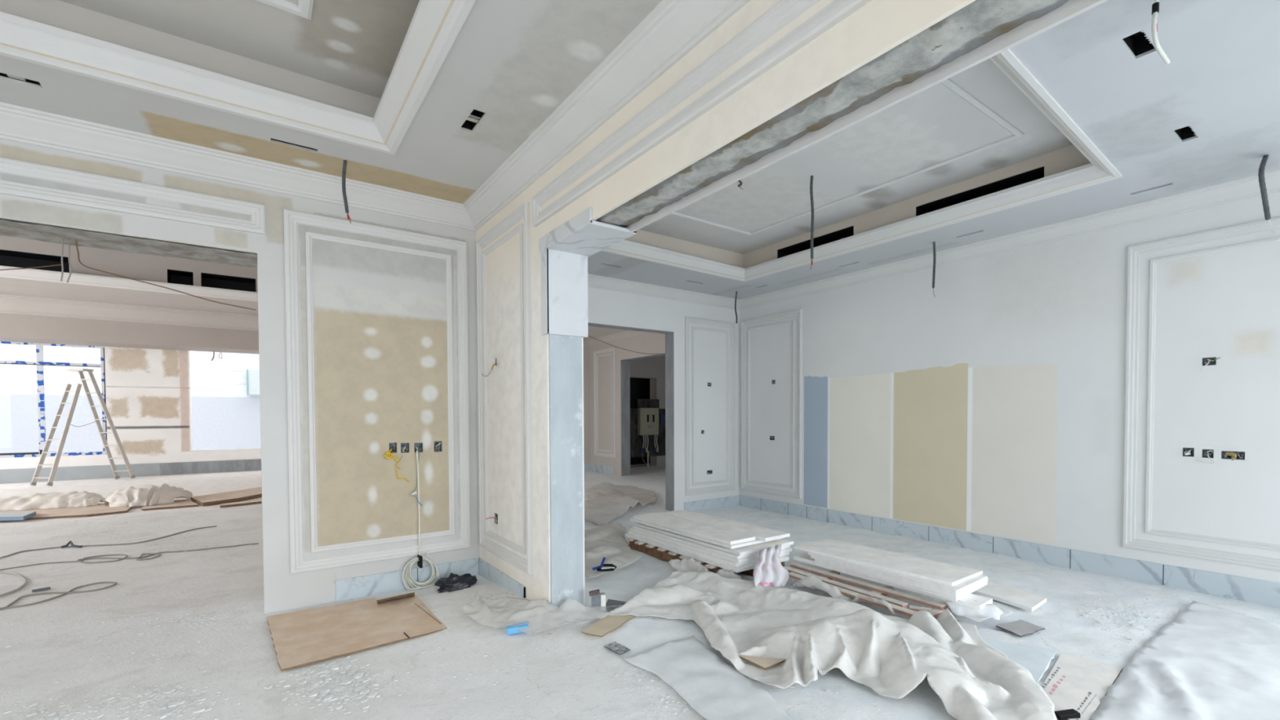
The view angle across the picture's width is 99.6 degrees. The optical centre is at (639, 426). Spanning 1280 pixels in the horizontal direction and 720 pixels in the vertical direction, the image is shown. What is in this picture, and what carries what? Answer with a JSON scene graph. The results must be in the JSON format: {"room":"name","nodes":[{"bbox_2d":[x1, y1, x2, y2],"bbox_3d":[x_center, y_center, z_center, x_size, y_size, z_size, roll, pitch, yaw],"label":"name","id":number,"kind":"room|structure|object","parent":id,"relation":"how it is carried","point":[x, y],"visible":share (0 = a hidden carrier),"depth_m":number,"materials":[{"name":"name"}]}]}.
{"room":"house under renovation","nodes":[
{"label":"house under renovation","id":0,"kind":"room"},
{"bbox_2d":[0,235,257,315],"bbox_3d":[-9.454,-2.873,6.687,10.800,0.800,11.860,-1,2,-35],"label":"ceiling","id":1,"kind":"structure","parent":0,"point":[144,267],"depth_m":10.25,"materials":[{"name":"paint"}]},
{"bbox_2d":[0,249,69,272],"bbox_3d":[-11.249,-2.827,9.158,2.341,0.361,0.504,-1,2,-35],"label":"duct opening","id":2,"kind":"object","parent":1,"relation":"attached to","point":[7,258],"visible":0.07,"depth_m":9.64,"materials":[{"name":"metal"}]},
{"bbox_2d":[0,265,257,302],"bbox_3d":[-8.894,-2.523,5.994,9.408,0.163,7.058,-1,2,-35],"label":"trim","id":3,"kind":"structure","parent":1,"relation":"attached to","point":[26,273],"depth_m":9.82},
{"bbox_2d":[0,313,258,354],"bbox_3d":[-12.590,-2.178,11.134,10.800,0.795,0.999,-1,2,-35],"label":"beam pelmet","id":4,"kind":"structure","parent":1,"relation":"attached to","point":[23,328],"depth_m":11.64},
{"bbox_2d":[0,293,258,331],"bbox_3d":[-12.217,-2.392,10.601,10.800,0.326,0.294,-1,2,-35],"label":"ceiling beam","id":5,"kind":"structure","parent":4,"relation":"attached to","point":[9,304],"depth_m":11.47,"materials":[{"name":"paint"}]},
{"bbox_2d":[167,269,193,285],"bbox_3d":[-9.067,-2.867,10.704,0.401,0.351,0.504,-1,2,-35],"label":"duct opening","id":6,"kind":"object","parent":1,"relation":"attached to","point":[176,277],"visible":0.5,"depth_m":10.83,"materials":[{"name":"metal"}]},
{"bbox_2d":[200,272,256,292],"bbox_3d":[-8.453,-2.884,11.139,0.896,0.361,0.504,-1,2,-35],"label":"duct opening","id":7,"kind":"object","parent":1,"relation":"attached to","point":[207,280],"visible":0.5,"depth_m":11.25,"materials":[{"name":"metal"}]},
{"bbox_2d":[0,346,261,469],"bbox_3d":[-12.963,-1.267,11.687,10.800,4.920,0.300,-1,2,-35],"label":"wall","id":8,"kind":"structure","parent":0,"point":[148,391],"depth_m":12.59,"materials":[{"name":"paint"}]},
{"bbox_2d":[0,341,106,457],"bbox_3d":[-13.885,-0.566,10.962,4.435,2.450,0.080,-1,2,-35],"label":"window","id":9,"kind":"structure","parent":8,"relation":"in","point":[40,364],"depth_m":11.65,"materials":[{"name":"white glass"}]},
{"bbox_2d":[0,458,261,484],"bbox_3d":[-12.861,1.038,11.610,10.800,0.315,0.019,-1,2,-35],"label":"baseboard","id":10,"kind":"structure","parent":8,"relation":"attached to","point":[95,472],"depth_m":12.46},
{"bbox_2d":[0,138,479,613],"bbox_3d":[-5.013,-0.277,2.362,8.560,3.320,0.420,-1,2,-35],"label":"wall","id":11,"kind":"structure","parent":0,"point":[380,326],"depth_m":4.08,"materials":[{"name":"paint"}]},
{"bbox_2d":[0,219,257,267],"bbox_3d":[-4.176,-1.170,2.937,3.420,0.013,0.412,-1,2,-35],"label":"lintel","id":12,"kind":"object","parent":11,"relation":"attached to","point":[48,233],"visible":1,"depth_m":3.51,"materials":[{"name":"concrete"}]},
{"bbox_2d":[75,240,256,310],"bbox_3d":[-3.235,-1.026,3.741,0.938,0.341,0.029,-1,2,-35],"label":"cable","id":13,"kind":"object","parent":12,"relation":"hanging from","point":[77,251],"visible":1,"depth_m":3.67,"materials":[{"name":"brown metal"}]},
{"bbox_2d":[0,156,265,235],"bbox_3d":[-3.863,-1.417,2.877,3.070,0.199,0.031,-1,2,-35],"label":"trim","id":14,"kind":"structure","parent":11,"relation":"attached to","point":[256,224],"depth_m":3.35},
{"bbox_2d":[0,0,751,231],"bbox_3d":[-2.260,-1.601,-1.562,8.560,0.148,9.120,-1,2,-35],"label":"crown molding","id":15,"kind":"structure","parent":11,"relation":"attached to","point":[673,28],"depth_m":3.26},
{"bbox_2d":[283,208,471,573],"bbox_3d":[-1.988,-0.253,4.231,1.296,2.598,0.031,-1,2,-35],"label":"trim","id":16,"kind":"structure","parent":11,"relation":"attached to","point":[291,218],"depth_m":4.07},
{"bbox_2d":[335,557,479,601],"bbox_3d":[-1.838,1.254,4.378,1.096,0.220,0.014,-1,2,-35],"label":"baseboard","id":17,"kind":"structure","parent":11,"relation":"attached to","point":[390,581],"depth_m":4.27,"materials":[{"name":"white stone"}]},
{"bbox_2d":[414,442,422,452],"bbox_3d":[-1.812,0.168,4.412,0.071,0.083,0.062,-1,2,-35],"label":"box","id":18,"kind":"object","parent":11,"relation":"attached to","point":[419,446],"visible":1,"depth_m":4.42,"materials":[{"name":"brown metal"}]},
{"bbox_2d":[402,449,439,590],"bbox_3d":[-1.767,0.739,4.356,0.268,1.112,0.152,-1,1,-16],"label":"cable coil","id":19,"kind":"object","parent":18,"relation":"hanging from","point":[406,573],"visible":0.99,"depth_m":4.35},
{"bbox_2d":[0,0,662,204],"bbox_3d":[-2.261,-1.840,-1.568,8.560,0.330,9.120,-1,2,-35],"label":"ceiling","id":20,"kind":"structure","parent":0,"point":[513,62],"depth_m":2.93,"materials":[{"name":"paint"}]},
{"bbox_2d":[0,0,475,155],"bbox_3d":[-2.260,-1.785,0.820,4.210,0.136,3.702,-1,2,-35],"label":"trim","id":21,"kind":"structure","parent":20,"relation":"attached to","point":[434,26],"depth_m":2.80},
{"bbox_2d":[255,0,313,20],"bbox_3d":[-2.197,-2.051,0.846,3.062,0.022,2.590,-1,2,-35],"label":"trim","id":22,"kind":"structure","parent":20,"relation":"attached to","point":[304,9],"depth_m":2.69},
{"bbox_2d":[342,160,351,223],"bbox_3d":[-1.988,-1.602,3.660,0.052,0.435,0.022,-1,2,-35],"label":"conduit","id":23,"kind":"object","parent":20,"relation":"hanging from","point":[344,164],"visible":0.96,"depth_m":3.65,"materials":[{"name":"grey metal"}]},
{"bbox_2d":[461,109,484,129],"bbox_3d":[-0.981,-1.848,3.167,0.089,0.113,0.271,-1,2,-35],"label":"cutout","id":24,"kind":"object","parent":20,"relation":"attached to","point":[474,117],"visible":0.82,"depth_m":3.24,"materials":[{"name":"black"}]},
{"bbox_2d":[475,173,584,604],"bbox_3d":[-1.229,-0.345,4.657,0.270,3.320,2.530,-1,2,-35],"label":"wall","id":25,"kind":"structure","parent":0,"point":[503,263],"depth_m":3.99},
{"bbox_2d":[478,557,525,598],"bbox_3d":[-1.111,1.253,4.290,0.014,0.220,0.971,-1,2,-35],"label":"baseboard","id":26,"kind":"structure","parent":25,"relation":"attached to","point":[486,571],"depth_m":4.29,"materials":[{"name":"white stone"}]},
{"bbox_2d":[475,201,533,574],"bbox_3d":[-1.067,-0.268,4.170,0.031,2.582,1.035,-1,2,-35],"label":"trim","id":27,"kind":"structure","parent":25,"relation":"attached to","point":[522,211],"depth_m":4.01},
{"bbox_2d":[548,333,583,607],"bbox_3d":[-0.493,0.354,3.634,0.240,1.945,0.014,-1,2,-35],"label":"trim","id":28,"kind":"structure","parent":25,"relation":"attached to","point":[565,352],"depth_m":3.62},
{"bbox_2d":[538,207,636,337],"bbox_3d":[-0.345,-0.923,3.405,0.319,0.637,0.675,-1,2,-35],"label":"trim","id":29,"kind":"structure","parent":25,"relation":"attached to","point":[565,251],"depth_m":3.53,"materials":[{"name":"paint"}]},
{"bbox_2d":[583,346,589,463],"bbox_3d":[-3.284,-0.462,12.018,4.850,3.220,0.180,-1,2,-35],"label":"wall","id":30,"kind":"structure","parent":0,"point":[586,368],"depth_m":13.30,"materials":[{"name":"paint"}]},
{"bbox_2d":[582,325,629,339],"bbox_3d":[-0.542,-2.107,10.955,8.150,0.100,6.630,-1,2,-35],"label":"ceiling","id":31,"kind":"structure","parent":0,"point":[593,331],"depth_m":11.81,"materials":[{"name":"paint"}]},
{"bbox_2d":[582,330,655,346],"bbox_3d":[-1.604,-1.947,9.604,4.850,0.148,5.650,-1,2,-35],"label":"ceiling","id":32,"kind":"structure","parent":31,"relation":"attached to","point":[626,335],"depth_m":12.20,"materials":[{"name":"paint"}]},
{"bbox_2d":[588,333,665,475],"bbox_3d":[0.482,-0.455,11.114,0.250,3.220,5.650,-1,2,-35],"label":"wall","id":33,"kind":"structure","parent":0,"point":[653,343],"depth_m":12.58,"materials":[{"name":"paint"}]},
{"bbox_2d":[589,463,613,475],"bbox_3d":[-0.926,1.034,12.916,0.014,0.250,1.106,-1,2,-35],"label":"baseboard","id":34,"kind":"structure","parent":33,"relation":"attached to","point":[593,467],"depth_m":12.88,"materials":[{"name":"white stone"}]},
{"bbox_2d":[593,346,615,457],"bbox_3d":[-0.841,-0.563,12.736,0.031,2.530,0.930,-1,2,-35],"label":"trim","id":35,"kind":"structure","parent":33,"relation":"attached to","point":[610,349],"depth_m":12.82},
{"bbox_2d":[620,354,665,475],"bbox_3d":[0.422,-0.176,11.207,0.244,2.620,2.600,-1,2,-35],"label":"trim","id":36,"kind":"structure","parent":33,"relation":"attached to","point":[625,363],"depth_m":12.25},
{"bbox_2d":[0,463,1279,719],"bbox_3d":[-4.265,1.212,6.748,19.200,0.103,25.100,-1,2,-35],"label":"floor","id":37,"kind":"structure","parent":0,"point":[190,583],"depth_m":3.46,"materials":[{"name":"concrete"}]},
{"bbox_2d":[0,581,116,609],"bbox_3d":[-4.588,1.312,4.224,0.327,0.020,0.724,0,1,25],"label":"cable","id":38,"kind":"object","parent":37,"relation":"on","point":[7,606],"visible":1,"depth_m":4.27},
{"bbox_2d":[0,503,132,519],"bbox_3d":[-8.577,1.231,7.763,1.944,0.025,1.403,-1,2,-35],"label":"strip","id":39,"kind":"object","parent":37,"relation":"on","point":[100,508],"visible":0.52,"depth_m":7.79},
{"bbox_2d":[0,511,35,520],"bbox_3d":[-8.707,1.202,7.302,1.091,0.050,0.501,0,1,-8],"label":"board","id":40,"kind":"object","parent":39,"relation":"on","point":[5,515],"visible":1,"depth_m":7.25,"materials":[{"name":"white paint"}]},
{"bbox_2d":[0,490,105,511],"bbox_3d":[-9.131,1.101,8.147,1.592,0.212,0.621,-1,1,-21],"label":"roll","id":41,"kind":"object","parent":39,"relation":"on","point":[71,499],"visible":1,"depth_m":8.10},
{"bbox_2d":[29,368,135,485],"bbox_3d":[-11.854,-0.027,11.512,0.514,2.403,1.539,0,1,20],"label":"stepladder","id":42,"kind":"object","parent":37,"relation":"on","point":[54,426],"visible":1,"depth_m":11.40,"materials":[{"name":"metal"}]},
{"bbox_2d":[0,525,217,558],"bbox_3d":[-5.789,1.273,5.964,0.444,0.017,1.896,1,2,40],"label":"cable","id":43,"kind":"object","parent":37,"relation":"on","point":[212,526],"visible":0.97,"depth_m":5.85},
{"bbox_2d":[0,542,258,570],"bbox_3d":[-5.013,1.286,5.360,1.999,0.018,0.368,-1,1,-24],"label":"cable","id":44,"kind":"object","parent":37,"relation":"on","point":[156,553],"visible":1,"depth_m":5.30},
{"bbox_2d":[141,499,198,510],"bbox_3d":[-7.357,1.211,8.492,0.719,0.022,0.852,-1,2,-35],"label":"strip","id":45,"kind":"object","parent":37,"relation":"on","point":[179,503],"visible":0.68,"depth_m":8.29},
{"bbox_2d":[104,483,192,506],"bbox_3d":[-7.752,1.052,8.539,1.042,0.280,0.822,-1,2,-35],"label":"roll","id":46,"kind":"object","parent":45,"relation":"on","point":[145,495],"visible":1,"depth_m":8.34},
{"bbox_2d":[191,486,262,506],"bbox_3d":[-6.875,1.171,9.246,0.878,0.050,1.705,0,1,14],"label":"strip","id":47,"kind":"object","parent":37,"relation":"on","point":[241,495],"visible":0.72,"depth_m":8.94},
{"bbox_2d":[266,591,446,671],"bbox_3d":[-1.887,1.271,3.577,0.946,0.081,0.987,-1,2,-35],"label":"cardboard sheet","id":48,"kind":"object","parent":37,"relation":"on","point":[303,637],"visible":1,"depth_m":3.50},
{"bbox_2d":[434,572,477,592],"bbox_3d":[-1.461,1.227,4.332,0.330,0.122,0.208,-1,2,-35],"label":"plastic bag","id":49,"kind":"object","parent":37,"relation":"on","point":[454,582],"visible":0.97,"depth_m":4.28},
{"bbox_2d":[506,620,528,635],"bbox_3d":[-0.760,1.244,3.359,0.139,0.052,0.088,-1,1,-18],"label":"packet","id":50,"kind":"object","parent":37,"relation":"on","point":[510,629],"visible":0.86,"depth_m":3.32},
{"bbox_2d":[459,591,609,633],"bbox_3d":[-0.745,1.192,3.534,1.080,0.128,0.481,0,1,16],"label":"plastic film","id":51,"kind":"object","parent":37,"relation":"on","point":[541,615],"visible":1,"depth_m":3.50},
{"bbox_2d":[589,589,626,607],"bbox_3d":[-0.213,1.156,3.661,0.294,0.143,0.160,-1,2,-35],"label":"packet","id":52,"kind":"object","parent":51,"relation":"on","point":[597,598],"visible":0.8,"depth_m":3.60,"materials":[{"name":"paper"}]},
{"bbox_2d":[581,614,635,636],"bbox_3d":[-0.188,1.231,3.396,0.162,0.020,0.396,1,2,30],"label":"scrap","id":53,"kind":"object","parent":37,"relation":"on","point":[608,624],"visible":1,"depth_m":3.36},
{"bbox_2d":[584,522,641,578],"bbox_3d":[-0.298,1.181,5.448,0.544,0.098,2.255,0,1,-6],"label":"plastic film","id":54,"kind":"object","parent":37,"relation":"on","point":[606,540],"visible":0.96,"depth_m":5.23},
{"bbox_2d":[584,482,657,524],"bbox_3d":[-0.285,1.079,8.619,1.231,0.186,4.140,0,1,-6],"label":"plastic film","id":55,"kind":"object","parent":37,"relation":"on","point":[604,502],"visible":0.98,"depth_m":8.19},
{"bbox_2d":[0,518,1245,719],"bbox_3d":[-2.591,1.256,4.598,13.588,0.101,4.271,0,1,20],"label":"debris","id":56,"kind":"object","parent":37,"relation":"on","point":[345,680],"visible":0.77,"depth_m":2.77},
{"bbox_2d":[637,408,658,467],"bbox_3d":[0.232,0.342,14.157,0.621,1.674,0.144,-1,2,-35],"label":"electrical box","id":57,"kind":"object","parent":37,"relation":"on","point":[647,418],"visible":0.95,"depth_m":14.08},
{"bbox_2d":[626,537,784,575],"bbox_3d":[0.579,1.210,5.205,0.760,0.106,1.460,-1,2,-35],"label":"pallet","id":58,"kind":"object","parent":37,"relation":"on","point":[666,555],"visible":0.3,"depth_m":5.14,"materials":[{"name":"brown wood"}]},
{"bbox_2d":[625,533,789,573],"bbox_3d":[0.569,1.140,5.204,0.647,0.030,1.635,-1,2,-35],"label":"board","id":59,"kind":"object","parent":58,"relation":"on","point":[745,567],"visible":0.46,"depth_m":4.72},
{"bbox_2d":[627,529,789,567],"bbox_3d":[0.595,1.109,5.241,0.668,0.028,1.584,-1,2,-35],"label":"board","id":60,"kind":"object","parent":59,"relation":"on","point":[671,544],"visible":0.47,"depth_m":4.78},
{"bbox_2d":[630,527,791,563],"bbox_3d":[0.623,1.080,5.233,0.680,0.028,1.559,-1,2,-35],"label":"board","id":61,"kind":"object","parent":60,"relation":"on","point":[686,545],"visible":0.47,"depth_m":4.77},
{"bbox_2d":[633,525,790,559],"bbox_3d":[0.633,1.052,5.229,0.668,0.026,1.502,-1,2,-35],"label":"board","id":62,"kind":"object","parent":61,"relation":"on","point":[706,548],"visible":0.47,"depth_m":4.81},
{"bbox_2d":[635,523,793,555],"bbox_3d":[0.657,1.022,5.218,0.676,0.026,1.497,-1,2,-35],"label":"board","id":63,"kind":"object","parent":62,"relation":"on","point":[740,551],"visible":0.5,"depth_m":4.71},
{"bbox_2d":[630,518,782,549],"bbox_3d":[0.584,0.979,5.253,0.647,0.024,1.482,-1,2,-35],"label":"board","id":64,"kind":"object","parent":63,"relation":"on","point":[691,535],"visible":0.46,"depth_m":4.78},
{"bbox_2d":[633,512,755,544],"bbox_3d":[0.461,0.953,5.173,0.307,0.028,1.433,-1,2,-35],"label":"board","id":65,"kind":"object","parent":64,"relation":"on","point":[717,534],"visible":1,"depth_m":5.01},
{"bbox_2d":[659,509,790,541],"bbox_3d":[0.770,0.949,5.316,0.326,0.028,1.490,-1,2,-35],"label":"board","id":66,"kind":"object","parent":64,"relation":"on","point":[763,534],"visible":0.8,"depth_m":5.15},
{"bbox_2d":[667,556,746,580],"bbox_3d":[0.519,1.188,4.535,0.240,0.133,0.750,-1,2,-41],"label":"plastic film","id":67,"kind":"object","parent":37,"relation":"on","point":[690,564],"visible":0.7,"depth_m":4.61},
{"bbox_2d":[622,635,794,719],"bbox_3d":[0.435,1.298,2.679,0.583,0.036,1.183,-1,2,-35],"label":"plastic film","id":68,"kind":"object","parent":37,"relation":"on","point":[712,686],"visible":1,"depth_m":2.76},
{"bbox_2d":[608,570,1057,719],"bbox_3d":[0.988,1.176,3.303,2.366,0.236,1.464,0,2,28],"label":"cloth","id":69,"kind":"object","parent":37,"relation":"on","point":[891,655],"visible":1,"depth_m":2.99,"materials":[{"name":"fabric"}]},
{"bbox_2d":[737,654,786,670],"bbox_3d":[0.648,1.269,2.909,0.279,0.014,0.129,0,1,12],"label":"plywood offcut","id":70,"kind":"object","parent":69,"relation":"on","point":[765,663],"visible":0.9,"depth_m":2.92,"materials":[{"name":"wood"}]},
{"bbox_2d":[753,543,789,586],"bbox_3d":[1.042,1.122,4.277,0.245,0.263,0.636,0,1,24],"label":"plastic bag","id":71,"kind":"object","parent":69,"relation":"on","point":[769,571],"visible":0.97,"depth_m":4.29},
{"bbox_2d":[783,562,950,618],"bbox_3d":[1.641,1.240,4.124,0.522,0.097,1.274,-1,2,-35],"label":"pallet","id":72,"kind":"object","parent":37,"relation":"on","point":[879,592],"visible":0.66,"depth_m":3.94,"materials":[{"name":"brown wood"}]},
{"bbox_2d":[791,573,908,614],"bbox_3d":[1.532,1.191,3.962,0.327,0.149,0.931,-1,2,-35],"label":"plastic film","id":73,"kind":"object","parent":72,"relation":"on","point":[814,583],"visible":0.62,"depth_m":3.97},
{"bbox_2d":[793,552,992,609],"bbox_3d":[1.856,1.157,4.185,0.219,0.030,1.511,-1,2,-35],"label":"board","id":74,"kind":"object","parent":72,"relation":"on","point":[969,601],"visible":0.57,"depth_m":3.89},
{"bbox_2d":[814,559,986,600],"bbox_3d":[2.000,1.128,4.247,0.621,0.022,1.196,-1,2,-35],"label":"board","id":75,"kind":"object","parent":74,"relation":"on","point":[933,593],"visible":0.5,"depth_m":3.87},
{"bbox_2d":[810,555,987,597],"bbox_3d":[1.991,1.106,4.262,0.597,0.022,1.218,-1,2,-35],"label":"board","id":76,"kind":"object","parent":75,"relation":"on","point":[955,595],"visible":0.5,"depth_m":3.92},
{"bbox_2d":[808,551,986,593],"bbox_3d":[1.973,1.084,4.262,0.567,0.022,1.238,-1,2,-35],"label":"board","id":77,"kind":"object","parent":76,"relation":"on","point":[963,585],"visible":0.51,"depth_m":3.86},
{"bbox_2d":[794,538,982,586],"bbox_3d":[1.934,1.060,4.350,0.508,0.022,1.301,-1,2,-35],"label":"board","id":78,"kind":"object","parent":77,"relation":"on","point":[948,574],"visible":1,"depth_m":4.21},
{"bbox_2d":[940,600,1013,622],"bbox_3d":[2.239,1.208,3.674,0.451,0.118,0.418,-1,2,-35],"label":"plastic film","id":79,"kind":"object","parent":72,"relation":"on","point":[989,611],"visible":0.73,"depth_m":3.54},
{"bbox_2d":[972,581,1046,611],"bbox_3d":[2.582,1.246,4.388,0.315,0.026,1.308,-1,1,-23],"label":"board","id":80,"kind":"object","parent":37,"relation":"on","point":[1015,597],"visible":0.34,"depth_m":3.97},
{"bbox_2d":[982,637,1057,683],"bbox_3d":[2.040,1.295,3.029,0.393,0.013,0.617,1,2,45],"label":"board","id":81,"kind":"object","parent":37,"relation":"on","point":[1037,661],"visible":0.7,"depth_m":3.06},
{"bbox_2d":[995,619,1044,637],"bbox_3d":[2.424,1.280,3.442,0.285,0.018,0.183,-1,1,-22],"label":"board offcut","id":82,"kind":"object","parent":37,"relation":"on","point":[1020,628],"depth_m":3.43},
{"bbox_2d":[1053,708,1080,719],"bbox_3d":[1.935,1.305,2.452,0.101,0.032,0.040,0,1,-4],"label":"scrap","id":83,"kind":"object","parent":37,"relation":"on","point":[1065,714],"visible":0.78,"depth_m":2.44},
{"bbox_2d":[1041,653,1122,719],"bbox_3d":[2.196,1.308,2.746,0.847,0.009,0.261,-1,2,-40],"label":"cardboard","id":84,"kind":"object","parent":37,"relation":"on","point":[1079,684],"visible":0.88,"depth_m":2.75,"materials":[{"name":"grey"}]},
{"bbox_2d":[1042,666,1060,689],"bbox_3d":[2.096,1.303,2.775,0.449,0.001,0.059,-1,2,-35],"label":"print","id":85,"kind":"object","parent":84,"relation":"on","point":[1056,670],"depth_m":2.81},
{"bbox_2d":[1048,675,1065,694],"bbox_3d":[2.112,1.304,2.735,0.289,0.001,0.039,-1,2,-35],"label":"print","id":86,"kind":"object","parent":84,"relation":"on","point":[1055,686],"depth_m":2.72},
{"bbox_2d":[1075,691,1091,711],"bbox_3d":[2.092,1.309,2.558,0.327,0.001,0.034,-1,2,-35],"label":"print","id":87,"kind":"object","parent":84,"relation":"on","point":[1089,692],"depth_m":2.59},
{"bbox_2d":[1089,600,1279,719],"bbox_3d":[3.054,1.284,2.767,2.911,0.048,0.810,-1,2,-35],"label":"plastic film","id":88,"kind":"object","parent":37,"relation":"on","point":[1211,662],"visible":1,"depth_m":2.83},
{"bbox_2d":[630,377,649,465],"bbox_3d":[1.655,-0.501,12.485,3.250,3.200,6.530,-1,2,-35],"label":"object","id":89,"kind":"structure","parent":0,"point":[639,387],"depth_m":15.04,"materials":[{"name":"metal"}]},
{"bbox_2d":[630,355,665,468],"bbox_3d":[0.177,-0.531,14.397,3.050,3.220,0.300,-1,2,-35],"label":"wall","id":90,"kind":"structure","parent":0,"point":[653,369],"depth_m":14.42,"materials":[{"name":"paint"}]},
{"bbox_2d":[630,408,665,457],"bbox_3d":[0.259,0.149,14.277,1.291,1.257,0.011,-1,2,-35],"label":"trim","id":91,"kind":"structure","parent":90,"relation":"attached to","point":[635,450],"depth_m":14.09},
{"bbox_2d":[637,399,659,445],"bbox_3d":[0.224,-0.129,14.235,0.702,1.204,0.008,-1,2,-35],"label":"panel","id":92,"kind":"object","parent":90,"relation":"attached to","point":[642,403],"visible":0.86,"depth_m":14.24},
{"bbox_2d":[587,287,739,511],"bbox_3d":[-0.069,-0.409,7.145,4.500,3.320,0.190,-1,2,-35],"label":"wall","id":93,"kind":"structure","parent":0,"point":[606,307],"depth_m":7.64,"materials":[{"name":"white paint"}]},
{"bbox_2d":[587,322,674,511],"bbox_3d":[-0.451,-0.022,6.883,2.121,2.522,0.185,-1,2,-35],"label":"trim","id":94,"kind":"structure","parent":93,"relation":"attached to","point":[669,368],"depth_m":7.48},
{"bbox_2d":[684,315,735,495],"bbox_3d":[1.024,-0.294,7.787,0.954,2.488,0.031,-1,2,-35],"label":"trim","id":95,"kind":"structure","parent":93,"relation":"attached to","point":[731,326],"depth_m":7.78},
{"bbox_2d":[684,495,739,511],"bbox_3d":[1.061,1.157,7.854,1.085,0.228,0.012,-1,2,-35],"label":"baseboard","id":96,"kind":"structure","parent":93,"relation":"attached to","point":[722,502],"depth_m":7.84,"materials":[{"name":"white stone"}]},
{"bbox_2d":[546,0,1108,234],"bbox_3d":[1.739,-1.504,0.435,0.270,0.826,7.750,-1,2,-35],"label":"beam","id":97,"kind":"structure","parent":0,"point":[885,53],"depth_m":1.98,"materials":[{"name":"white paint"}]},
{"bbox_2d":[532,0,871,226],"bbox_3d":[1.485,-1.381,0.536,0.031,0.195,7.605,-1,2,-35],"label":"trim","id":98,"kind":"structure","parent":97,"relation":"attached to","point":[784,12],"depth_m":2.25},
{"bbox_2d":[587,0,1279,299],"bbox_3d":[2.788,-1.925,2.721,4.100,0.340,10.280,-1,2,-35],"label":"ceiling","id":99,"kind":"structure","parent":0,"point":[1221,79],"depth_m":3.84,"materials":[{"name":"paint"}]},
{"bbox_2d":[809,175,813,269],"bbox_3d":[1.466,-1.749,4.610,0.045,0.812,0.024,-1,2,-35],"label":"conduit","id":100,"kind":"object","parent":99,"relation":"hanging from","point":[811,176],"visible":0.99,"depth_m":4.60,"materials":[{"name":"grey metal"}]},
{"bbox_2d":[777,226,853,257],"bbox_3d":[2.107,-2.025,6.127,0.454,0.149,1.024,-1,2,-35],"label":"duct opening","id":101,"kind":"object","parent":99,"relation":"attached to","point":[848,232],"visible":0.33,"depth_m":6.13,"materials":[{"name":"metal"}]},
{"bbox_2d":[671,78,1024,235],"bbox_3d":[1.188,-2.119,4.417,2.015,0.020,2.665,-1,2,-35],"label":"trim","id":102,"kind":"structure","parent":99,"relation":"attached to","point":[953,86],"depth_m":4.26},
{"bbox_2d":[600,48,1122,281],"bbox_3d":[1.233,-1.839,4.452,2.901,0.122,3.805,-1,2,-35],"label":"trim","id":103,"kind":"structure","parent":99,"relation":"attached to","point":[1100,170],"depth_m":4.57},
{"bbox_2d":[915,166,1044,216],"bbox_3d":[3.063,-1.992,4.779,0.454,0.139,1.028,-1,2,-35],"label":"duct opening","id":104,"kind":"object","parent":99,"relation":"attached to","point":[1038,173],"visible":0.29,"depth_m":4.72,"materials":[{"name":"metal"}]},
{"bbox_2d":[1123,30,1155,56],"bbox_3d":[2.285,-1.804,2.474,0.248,0.113,0.091,-1,2,-35],"label":"cutout","id":105,"kind":"object","parent":99,"relation":"attached to","point":[1139,43],"visible":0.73,"depth_m":2.55,"materials":[{"name":"black"}]},
{"bbox_2d":[1151,0,1170,64],"bbox_3d":[2.125,-1.642,2.204,0.234,0.238,0.022,-1,2,-35],"label":"cable","id":106,"kind":"object","parent":99,"relation":"hanging from","point":[1155,6],"visible":1,"depth_m":2.15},
{"bbox_2d":[1257,155,1275,232],"bbox_3d":[4.323,-1.587,3.705,0.894,0.460,0.026,-1,2,-35],"label":"conduit","id":107,"kind":"object","parent":99,"relation":"hanging from","point":[1262,166],"visible":0.9,"depth_m":3.52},
{"bbox_2d":[739,191,1279,583],"bbox_3d":[4.569,-0.338,4.016,0.250,3.350,10.280,-1,2,-35],"label":"wall","id":108,"kind":"structure","parent":0,"point":[992,404],"depth_m":5.00,"materials":[{"name":"white paint"}]},
{"bbox_2d":[740,308,802,498],"bbox_3d":[1.830,-0.311,7.640,0.031,2.523,1.094,-1,2,-35],"label":"trim","id":109,"kind":"structure","parent":108,"relation":"attached to","point":[798,313],"depth_m":7.58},
{"bbox_2d":[587,168,1279,310],"bbox_3d":[2.789,-1.693,2.727,4.100,0.126,10.280,-1,2,-35],"label":"crown molding","id":110,"kind":"structure","parent":108,"relation":"attached to","point":[1246,188],"depth_m":5.21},
{"bbox_2d":[739,494,1279,608],"bbox_3d":[3.300,1.196,5.623,0.014,0.237,6.216,-1,2,-35],"label":"baseboard","id":111,"kind":"structure","parent":108,"relation":"attached to","point":[1264,593],"depth_m":4.90,"materials":[{"name":"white stone"}]},
{"bbox_2d":[1121,216,1279,570],"bbox_3d":[4.377,-0.235,4.048,0.031,2.505,1.141,-1,2,-35],"label":"trim","id":112,"kind":"structure","parent":108,"relation":"attached to","point":[1128,539],"depth_m":4.39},
{"bbox_2d":[1221,450,1244,460],"bbox_3d":[4.427,0.215,4.035,0.089,0.071,0.125,-1,2,-35],"label":"box","id":113,"kind":"object","parent":108,"relation":"attached to","point":[1232,455],"visible":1,"depth_m":4.03,"materials":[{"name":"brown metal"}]},
{"label":"outside","id":114,"kind":"structure","parent":0,"visible":0},
{"bbox_2d":[0,343,261,453],"bbox_3d":[-15.557,-0.975,14.145,23.000,4.200,0.300,-1,2,-35],"label":"wall","id":115,"kind":"structure","parent":114,"point":[224,415],"depth_m":14.50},
{"bbox_2d":[246,368,259,395],"bbox_3d":[-11.643,-1.345,16.437,0.499,0.768,0.465,-1,2,-35],"label":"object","id":116,"kind":"object","parent":115,"relation":"attached to","point":[252,375],"visible":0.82,"depth_m":16.21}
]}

